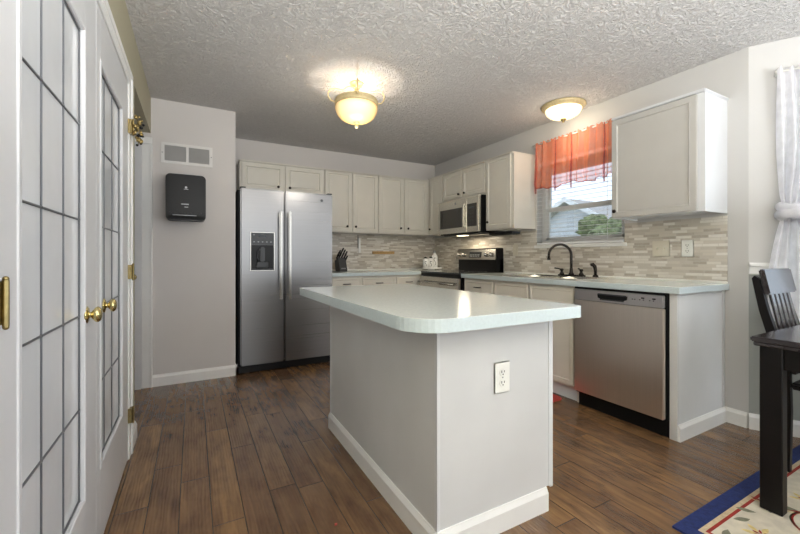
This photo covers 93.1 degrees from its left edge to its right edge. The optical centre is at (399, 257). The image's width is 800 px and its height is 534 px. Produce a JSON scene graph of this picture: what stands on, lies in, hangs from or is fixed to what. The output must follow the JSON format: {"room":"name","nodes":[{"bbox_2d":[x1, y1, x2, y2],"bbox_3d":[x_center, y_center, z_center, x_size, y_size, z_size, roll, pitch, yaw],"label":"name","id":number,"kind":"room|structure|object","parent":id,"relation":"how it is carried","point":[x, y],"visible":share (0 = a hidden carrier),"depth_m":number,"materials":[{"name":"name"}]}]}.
{"room":"kitchen","nodes":[
{"label":"kitchen","id":0,"kind":"room"},
{"bbox_2d":[108,0,150,423],"bbox_3d":[-0.475,-0.125,0.088,0.120,2.440,7.010,0,0,-29],"label":"wall","id":1,"kind":"structure","parent":0,"point":[141,94],"depth_m":2.31,"materials":[{"name":"grey paint"}]},
{"bbox_2d":[0,0,102,533],"bbox_3d":[-0.897,0.075,1.000,0.083,2.016,0.841,0,0,-29],"label":"door","id":2,"kind":"structure","parent":1,"relation":"in","point":[49,313],"depth_m":0.96,"materials":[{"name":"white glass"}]},
{"bbox_2d":[96,0,132,460],"bbox_3d":[-1.125,0.043,1.322,0.120,2.105,1.759,0,0,-29],"label":"trim","id":3,"kind":"structure","parent":1,"relation":"attached to","point":[104,7],"depth_m":2.05,"materials":[{"name":"white wood"}]},
{"bbox_2d":[96,1,133,533],"bbox_3d":[-1.289,0.075,1.719,0.083,2.016,0.790,0,0,-29],"label":"door","id":4,"kind":"structure","parent":1,"relation":"in","point":[113,125],"depth_m":1.65,"materials":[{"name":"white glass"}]},
{"bbox_2d":[133,421,136,447],"bbox_3d":[-1.557,1.046,2.212,0.014,0.098,0.225,0,0,-29],"label":"baseboard","id":5,"kind":"structure","parent":1,"relation":"attached to","point":[135,423],"depth_m":2.24,"materials":[{"name":"white wood"}]},
{"bbox_2d":[132,115,144,145],"bbox_3d":[-1.431,-0.691,2.074,0.050,0.158,0.079,0,0,-23],"label":"hanging ornament","id":6,"kind":"object","parent":1,"relation":"attached to","point":[139,140],"visible":1,"depth_m":2.06,"materials":[{"name":"gold metal"}]},
{"bbox_2d":[137,98,234,374],"bbox_3d":[-2.665,-0.125,3.365,2.142,2.440,0.840,0,0,-29],"label":"wall","id":7,"kind":"structure","parent":0,"point":[194,262],"depth_m":3.35,"materials":[{"name":"grey paint"}]},
{"bbox_2d":[135,142,141,389],"bbox_3d":[-2.473,0.075,2.939,0.772,2.040,0.091,0,0,-29],"label":"door","id":8,"kind":"structure","parent":7,"relation":"in","point":[138,149],"depth_m":3.13,"materials":[{"name":"white wood"}]},
{"bbox_2d":[135,135,152,388],"bbox_3d":[-2.500,0.045,2.962,0.947,2.100,0.026,0,0,-29],"label":"trim","id":9,"kind":"structure","parent":7,"relation":"attached to","point":[147,147],"depth_m":3.17,"materials":[{"name":"white wood"}]},
{"bbox_2d":[165,173,205,221],"bbox_3d":[-1.830,-0.502,3.242,0.296,0.385,0.175,0,0,-29],"label":"paper towel dispenser","id":10,"kind":"object","parent":7,"relation":"attached to","point":[185,195],"visible":1,"depth_m":3.17,"materials":[{"name":"black plastic"}]},
{"bbox_2d":[167,215,203,219],"bbox_3d":[-1.807,-0.335,3.201,0.272,0.026,0.068,0,0,-29],"label":"tray","id":11,"kind":"object","parent":10,"relation":"on","point":[170,217],"depth_m":3.17,"materials":[{"name":"black plastic"}]},
{"bbox_2d":[161,142,212,167],"bbox_3d":[-1.862,-0.895,3.318,0.394,0.176,0.010,0,0,-29],"label":"air vent","id":12,"kind":"object","parent":7,"relation":"in","point":[174,153],"visible":1,"depth_m":3.31,"materials":[{"name":"metal"}]},
{"bbox_2d":[152,365,236,386],"bbox_3d":[-1.798,1.046,3.351,0.661,0.098,0.014,0,0,-29],"label":"baseboard","id":13,"kind":"structure","parent":7,"relation":"attached to","point":[223,371],"depth_m":3.33,"materials":[{"name":"white wood"}]},
{"bbox_2d":[235,138,434,249],"bbox_3d":[-0.951,-0.125,4.846,3.670,2.440,0.120,0,0,-29],"label":"wall","id":14,"kind":"structure","parent":0,"point":[244,149],"depth_m":4.80,"materials":[{"name":"grey paint"}]},
{"bbox_2d":[237,159,324,193],"bbox_3d":[-1.361,-0.873,4.357,0.927,0.336,0.346,0,0,-29],"label":"upper cabinet","id":15,"kind":"object","parent":14,"relation":"attached to","point":[254,174],"visible":0.87,"depth_m":4.21,"materials":[{"name":"beige wood"}]},
{"bbox_2d":[324,169,377,234],"bbox_3d":[-0.650,-0.669,4.745,0.692,0.744,0.346,0,0,-29],"label":"upper cabinet","id":16,"kind":"object","parent":14,"relation":"attached to","point":[354,195],"visible":0.92,"depth_m":4.63,"materials":[{"name":"beige wood"}]},
{"bbox_2d":[332,234,433,269],"bbox_3d":[-0.705,-0.059,4.906,2.756,0.472,0.008,0,0,-29],"label":"tile backsplash","id":17,"kind":"structure","parent":14,"relation":"attached to","point":[409,251],"depth_m":5.16,"materials":[{"name":"tile"}]},
{"bbox_2d":[372,251,393,253],"bbox_3d":[-0.224,-0.060,5.152,0.330,0.036,0.024,0,0,-29],"label":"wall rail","id":18,"kind":"object","parent":17,"relation":"attached to","point":[373,252],"visible":1,"depth_m":5.14,"materials":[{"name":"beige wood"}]},
{"bbox_2d":[371,175,429,235],"bbox_3d":[-0.007,-0.669,5.095,0.772,0.744,0.346,0,0,-29],"label":"upper cabinet","id":19,"kind":"object","parent":14,"relation":"attached to","point":[403,203],"visible":0.98,"depth_m":4.97,"materials":[{"name":"beige wood"}]},
{"bbox_2d":[104,362,799,533],"bbox_3d":[0.886,1.135,1.508,7.400,0.080,8.200,0,0,-29],"label":"floor","id":20,"kind":"structure","parent":0,"point":[257,452],"depth_m":1.94,"materials":[{"name":"brown wood"}]},
{"bbox_2d":[235,186,331,373],"bbox_3d":[-1.274,0.218,4.041,0.913,1.754,0.858,0,0,-29],"label":"refrigerator","id":21,"kind":"object","parent":20,"relation":"on","point":[283,240],"visible":0.97,"depth_m":3.69,"materials":[{"name":"silver metal"}]},
{"bbox_2d":[332,275,394,285],"bbox_3d":[-0.553,0.656,4.628,0.840,0.878,0.624,0,0,-29],"label":"base cabinet","id":22,"kind":"object","parent":20,"relation":"on","point":[383,279],"visible":0.24,"depth_m":4.38,"materials":[{"name":"beige wood"}]},
{"bbox_2d":[332,268,441,276],"bbox_3d":[-0.137,0.188,4.866,1.819,0.058,0.622,0,0,-29],"label":"countertop","id":23,"kind":"structure","parent":22,"relation":"on","point":[402,271],"depth_m":4.66,"materials":[{"name":"laminate"}]},
{"bbox_2d":[335,248,347,271],"bbox_3d":[-0.714,0.030,4.685,0.159,0.295,0.145,0,0,-37],"label":"knife block","id":24,"kind":"object","parent":23,"relation":"on","point":[340,263],"visible":1,"depth_m":4.64,"materials":[{"name":"grey plastic"}]},
{"bbox_2d":[420,267,441,269],"bbox_3d":[0.428,0.159,5.188,0.298,0.036,0.298,0,0,-29],"label":"serving tray","id":25,"kind":"object","parent":23,"relation":"on","point":[420,267],"visible":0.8,"depth_m":5.10,"materials":[{"name":"ceramic"}]},
{"bbox_2d":[423,257,427,267],"bbox_3d":[0.350,0.070,5.155,0.076,0.150,0.080,0,0,-29],"label":"bottle","id":26,"kind":"object","parent":25,"relation":"on","point":[425,260],"visible":1,"depth_m":5.12,"materials":[{"name":"ceramic"}]},
{"bbox_2d":[428,257,433,267],"bbox_3d":[0.420,0.068,5.165,0.076,0.155,0.080,0,0,-29],"label":"bottle","id":27,"kind":"object","parent":25,"relation":"on","point":[430,259],"visible":1,"depth_m":5.14,"materials":[{"name":"ceramic"}]},
{"bbox_2d":[432,250,437,267],"bbox_3d":[0.477,0.025,5.213,0.086,0.240,0.090,0,0,-29],"label":"bottle","id":28,"kind":"object","parent":25,"relation":"on","point":[434,256],"visible":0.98,"depth_m":5.18,"materials":[{"name":"ceramic"}]},
{"bbox_2d":[395,274,421,284],"bbox_3d":[-0.017,0.656,4.920,0.375,0.878,0.624,0,0,-29],"label":"base cabinet","id":29,"kind":"object","parent":20,"relation":"on","point":[399,279],"visible":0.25,"depth_m":4.67,"materials":[{"name":"beige wood"}]},
{"bbox_2d":[328,306,552,533],"bbox_3d":[0.123,0.672,2.052,0.659,0.845,1.229,0,0,-29],"label":"base cabinet","id":30,"kind":"object","parent":20,"relation":"on","point":[421,415],"visible":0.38,"depth_m":1.55,"materials":[{"name":"white wood"}]},
{"bbox_2d":[300,284,580,332],"bbox_3d":[0.051,0.227,2.050,0.817,0.047,1.510,0,0,-29],"label":"countertop","id":31,"kind":"structure","parent":30,"relation":"on","point":[403,307],"depth_m":1.56,"materials":[{"name":"laminate"}]},
{"bbox_2d":[494,360,509,393],"bbox_3d":[0.411,0.482,1.520,0.082,0.125,0.009,0,0,-29],"label":"wall outlet","id":32,"kind":"object","parent":30,"relation":"attached to","point":[501,369],"visible":1,"depth_m":1.51,"materials":[{"name":"white plastic"}]},
{"bbox_2d":[500,368,505,375],"bbox_3d":[0.411,0.461,1.518,0.033,0.033,0.004,0,0,-29],"label":"socket","id":33,"kind":"object","parent":32,"relation":"attached to","point":[502,370],"depth_m":1.52,"materials":[{"name":"white plastic"}]},
{"bbox_2d":[500,378,505,386],"bbox_3d":[0.411,0.503,1.518,0.033,0.033,0.004,0,0,-29],"label":"socket","id":34,"kind":"object","parent":32,"relation":"attached to","point":[502,380],"depth_m":1.52,"materials":[{"name":"white plastic"}]},
{"bbox_2d":[417,248,502,290],"bbox_3d":[0.689,0.465,4.479,0.702,1.140,0.765,0,0,-29],"label":"range","id":35,"kind":"object","parent":20,"relation":"on","point":[480,260],"visible":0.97,"depth_m":4.43,"materials":[{"name":"black metal"}]},
{"bbox_2d":[417,276,464,290],"bbox_3d":[0.689,0.613,4.479,0.702,0.845,0.761,0,0,-29],"label":"oven","id":36,"kind":"object","parent":35,"relation":"in","point":[448,282],"depth_m":4.20,"materials":[{"name":"silver metal"}]},
{"bbox_2d":[421,270,499,274],"bbox_3d":[0.701,0.180,4.485,0.595,0.020,0.765,0,0,-29],"label":"cooktop","id":37,"kind":"object","parent":35,"relation":"in","point":[441,272],"depth_m":4.44,"materials":[{"name":"black glass"}]},
{"bbox_2d":[465,278,494,293],"bbox_3d":[1.031,0.656,3.954,0.634,0.878,0.455,0,0,-29],"label":"base cabinet","id":38,"kind":"object","parent":20,"relation":"on","point":[486,286],"visible":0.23,"depth_m":3.79,"materials":[{"name":"beige wood"}]},
{"bbox_2d":[494,280,578,401],"bbox_3d":[1.356,0.656,3.361,0.631,0.878,0.890,0,0,-29],"label":"base cabinet","id":39,"kind":"object","parent":20,"relation":"on","point":[563,330],"visible":0.19,"depth_m":2.97,"materials":[{"name":"beige wood"}]},
{"bbox_2d":[461,271,728,293],"bbox_3d":[1.416,0.189,3.265,0.628,0.056,2.057,0,0,-29],"label":"countertop","id":40,"kind":"structure","parent":39,"relation":"on","point":[659,285],"depth_m":2.69,"materials":[{"name":"laminate"}]},
{"bbox_2d":[502,274,610,279],"bbox_3d":[1.383,0.260,3.397,0.476,0.175,0.816,0,0,-29],"label":"sink","id":41,"kind":"object","parent":40,"relation":"in","point":[519,275],"visible":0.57,"depth_m":3.40,"materials":[{"name":"metal"}]},
{"bbox_2d":[514,274,556,276],"bbox_3d":[1.275,0.261,3.563,0.386,0.173,0.360,0,0,-29],"label":"basin","id":42,"kind":"object","parent":41,"relation":"in","point":[529,275],"depth_m":3.74,"materials":[{"name":"silver metal"}]},
{"bbox_2d":[549,276,595,278],"bbox_3d":[1.464,0.261,3.216,0.386,0.173,0.360,0,0,-29],"label":"basin","id":43,"kind":"object","parent":41,"relation":"in","point":[564,277],"depth_m":3.38,"materials":[{"name":"silver metal"}]},
{"bbox_2d":[590,263,597,276],"bbox_3d":[1.680,0.110,3.273,0.066,0.124,0.048,0,0,0],"label":"sprayer","id":44,"kind":"object","parent":41,"relation":"on","point":[593,265],"visible":0.94,"depth_m":3.26,"materials":[{"name":"metal"}]},
{"bbox_2d":[547,243,585,276],"bbox_3d":[1.510,0.022,3.443,0.197,0.300,0.270,0,0,-29],"label":"faucet","id":45,"kind":"object","parent":40,"relation":"on","point":[571,273],"visible":1,"depth_m":3.47,"materials":[{"name":"metal"}]},
{"bbox_2d":[553,394,561,401],"bbox_3d":[0.905,1.089,3.113,0.440,0.012,0.700,0,0,-29],"label":"kitchen mat","id":46,"kind":"object","parent":20,"relation":"on","point":[555,397],"visible":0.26,"depth_m":2.90,"materials":[{"name":"red fabric"}]},
{"bbox_2d":[575,286,669,437],"bbox_3d":[1.690,0.656,2.675,0.612,0.877,0.612,0,0,-29],"label":"dishwasher","id":47,"kind":"object","parent":20,"relation":"on","point":[622,337],"visible":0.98,"depth_m":2.47,"materials":[{"name":"metal"}]},
{"bbox_2d":[670,290,725,442],"bbox_3d":[1.900,0.656,2.401,0.600,0.878,0.057,0,0,-29],"label":"end panel","id":48,"kind":"object","parent":20,"relation":"on","point":[697,320],"visible":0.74,"depth_m":2.36,"materials":[{"name":"white wood"}]},
{"bbox_2d":[672,445,799,533],"bbox_3d":[2.424,1.090,0.933,1.750,0.010,2.318,0,0,-29],"label":"area rug","id":49,"kind":"object","parent":20,"relation":"on","point":[738,510],"visible":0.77,"depth_m":1.59,"materials":[{"name":"fabric"}]},
{"bbox_2d":[750,325,799,516],"bbox_3d":[2.323,0.714,1.233,1.000,0.741,1.500,0,0,-29],"label":"dining table","id":50,"kind":"object","parent":49,"relation":"on","point":[779,349],"visible":1,"depth_m":1.60,"materials":[{"name":"black wood"}]},
{"bbox_2d":[752,268,799,471],"bbox_3d":[2.207,0.574,1.875,0.410,1.021,0.588,0,0,-29],"label":"dining chair","id":51,"kind":"object","parent":49,"relation":"on","point":[778,284],"visible":0.66,"depth_m":2.00,"materials":[{"name":"black wood"}]},
{"bbox_2d":[125,0,799,165],"bbox_3d":[0.886,-1.385,1.508,7.400,0.080,8.200,0,0,-29],"label":"ceiling","id":52,"kind":"structure","parent":0,"point":[456,78],"depth_m":2.53,"materials":[{"name":"paint"}]},
{"bbox_2d":[327,78,384,128],"bbox_3d":[-0.337,-1.170,2.932,0.336,0.350,0.336,0,0,39],"label":"ceiling light","id":53,"kind":"object","parent":52,"relation":"attached to","point":[356,108],"visible":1,"depth_m":2.83,"materials":[{"name":"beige glass"}]},
{"bbox_2d":[541,97,586,122],"bbox_3d":[1.451,-1.270,3.365,0.372,0.150,0.372,0,0,-29],"label":"ceiling light","id":54,"kind":"object","parent":52,"relation":"attached to","point":[561,109],"visible":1,"depth_m":3.27,"materials":[{"name":"white glass"}]},
{"bbox_2d":[435,47,748,427],"bbox_3d":[1.405,-0.125,4.087,0.140,2.440,3.710,0,0,-29],"label":"wall","id":55,"kind":"structure","parent":0,"point":[728,75],"depth_m":2.51,"materials":[{"name":"paint"}]},
{"bbox_2d":[427,174,443,235],"bbox_3d":[0.588,-0.679,5.076,0.346,0.764,0.354,0,0,-29],"label":"upper cabinet","id":56,"kind":"object","parent":55,"relation":"attached to","point":[436,183],"visible":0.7,"depth_m":5.02,"materials":[{"name":"beige wood"}]},
{"bbox_2d":[443,160,485,201],"bbox_3d":[0.865,-0.878,4.569,0.346,0.366,0.802,0,0,-29],"label":"upper cabinet","id":57,"kind":"object","parent":55,"relation":"attached to","point":[470,180],"visible":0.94,"depth_m":4.45,"materials":[{"name":"beige wood"}]},
{"bbox_2d":[438,194,503,236],"bbox_3d":[0.831,-0.471,4.551,0.420,0.434,0.775,0,0,-29],"label":"microwave","id":58,"kind":"object","parent":57,"relation":"attached to","point":[465,216],"visible":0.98,"depth_m":4.35,"materials":[{"name":"silver metal"}]},
{"bbox_2d":[485,151,534,230],"bbox_3d":[1.157,-0.676,4.034,0.346,0.770,0.416,0,0,-29],"label":"upper cabinet","id":59,"kind":"object","parent":55,"relation":"attached to","point":[510,191],"visible":0.98,"depth_m":3.89,"materials":[{"name":"beige wood"}]},
{"bbox_2d":[489,231,519,235],"bbox_3d":[1.107,-0.250,4.027,0.120,0.034,0.340,0,0,-29],"label":"bar","id":60,"kind":"object","parent":59,"relation":"attached to","point":[504,232],"visible":1,"depth_m":3.94,"materials":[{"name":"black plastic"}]},
{"bbox_2d":[532,118,611,193],"bbox_3d":[1.613,-0.900,3.454,0.099,0.520,1.030,0,0,-29],"label":"window valance","id":61,"kind":"object","parent":55,"relation":"attached to","point":[583,155],"visible":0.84,"depth_m":3.47,"materials":[{"name":"orange fabric"}]},
{"bbox_2d":[534,242,626,247],"bbox_3d":[1.661,-0.106,3.531,0.102,0.032,0.950,0,0,-29],"label":"trim","id":62,"kind":"structure","parent":55,"relation":"attached to","point":[616,243],"depth_m":3.38,"materials":[{"name":"white wood"}]},
{"bbox_2d":[435,216,727,283],"bbox_3d":[1.344,-0.050,4.041,0.008,0.451,3.472,0,0,-29],"label":"tile backsplash","id":63,"kind":"structure","parent":55,"relation":"attached to","point":[709,262],"depth_m":3.05,"materials":[{"name":"tile"}]},
{"bbox_2d":[513,244,517,255],"bbox_3d":[1.264,-0.077,4.163,0.018,0.122,0.076,0,0,-29],"label":"switch plate","id":64,"kind":"object","parent":63,"relation":"attached to","point":[515,247],"visible":1,"depth_m":4.16,"materials":[{"name":"beige plastic"}]},
{"bbox_2d":[652,240,669,256],"bbox_3d":[1.971,-0.063,2.867,0.018,0.122,0.122,0,0,-29],"label":"switch plate","id":65,"kind":"object","parent":63,"relation":"attached to","point":[659,248],"visible":1,"depth_m":2.87,"materials":[{"name":"beige plastic"}]},
{"bbox_2d":[682,240,693,256],"bbox_3d":[2.059,-0.063,2.714,0.009,0.122,0.076,0,0,-29],"label":"wall outlet","id":66,"kind":"object","parent":63,"relation":"attached to","point":[687,245],"visible":1,"depth_m":2.71,"materials":[{"name":"white plastic"}]},
{"bbox_2d":[542,187,624,244],"bbox_3d":[1.697,-0.539,3.551,0.140,0.851,0.910,0,0,-29],"label":"window","id":67,"kind":"structure","parent":55,"relation":"in","point":[550,209],"depth_m":3.73,"materials":[{"name":"white plastic"}]},
{"bbox_2d":[537,174,624,244],"bbox_3d":[1.647,-0.544,3.524,0.064,0.836,0.898,0,0,-29],"label":"window blind","id":68,"kind":"object","parent":67,"relation":"attached to","point":[607,181],"visible":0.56,"depth_m":3.44,"materials":[{"name":"white plastic"}]},
{"bbox_2d":[611,88,728,220],"bbox_3d":[1.887,-0.674,2.696,0.346,0.768,0.607,0,0,-29],"label":"upper cabinet","id":69,"kind":"object","parent":55,"relation":"attached to","point":[669,157],"visible":1,"depth_m":2.53,"materials":[{"name":"white wood"}]},
{"bbox_2d":[725,406,747,427],"bbox_3d":[2.195,1.046,2.477,0.014,0.098,0.120,0,0,-29],"label":"baseboard","id":70,"kind":"structure","parent":55,"relation":"attached to","point":[733,416],"depth_m":2.47,"materials":[{"name":"white wood"}]},
{"bbox_2d":[749,36,799,420],"bbox_3d":[2.846,-0.125,2.137,1.350,2.440,0.140,0,0,31],"label":"wall","id":71,"kind":"structure","parent":0,"point":[765,59],"depth_m":2.39,"materials":[{"name":"paint"}]},
{"bbox_2d":[749,263,768,274],"bbox_3d":[2.281,0.072,2.381,0.130,0.075,0.024,0,0,31],"label":"trim","id":72,"kind":"structure","parent":71,"relation":"attached to","point":[754,268],"depth_m":2.39,"materials":[{"name":"white wood"}]},
{"bbox_2d":[749,413,799,437],"bbox_3d":[2.807,1.046,2.071,1.350,0.098,0.014,0,0,31],"label":"baseboard","id":73,"kind":"structure","parent":71,"relation":"attached to","point":[754,419],"depth_m":2.39,"materials":[{"name":"white wood"}]},
{"bbox_2d":[768,65,799,321],"bbox_3d":[2.782,-0.379,2.006,1.225,1.547,0.151,0,0,31],"label":"curtain","id":74,"kind":"object","parent":71,"relation":"hanging from","point":[785,253],"visible":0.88,"depth_m":2.29,"materials":[{"name":"white fabric"}]},
{"label":"outside","id":75,"kind":"structure","parent":0,"visible":0},
{"bbox_3d":[21.439,1.845,28.777,54.800,0.300,90.000,0,0,-29],"label":"ground","id":76,"kind":"structure","parent":75,"visible":0},
{"bbox_2d":[551,197,611,236],"bbox_3d":[9.828,-0.405,17.433,6.850,4.200,7.200,0,0,-29],"label":"house","id":77,"kind":"structure","parent":76,"relation":"on","point":[562,218],"depth_m":16.02,"materials":[{"name":"grey"}]},
{"bbox_2d":[575,214,621,235],"bbox_3d":[6.966,0.057,11.607,2.858,3.308,3.035,0,0,22],"label":"tree","id":78,"kind":"object","parent":76,"relation":"on","point":[586,220],"visible":0.15,"depth_m":11.90,"materials":[{"name":"green plant"}]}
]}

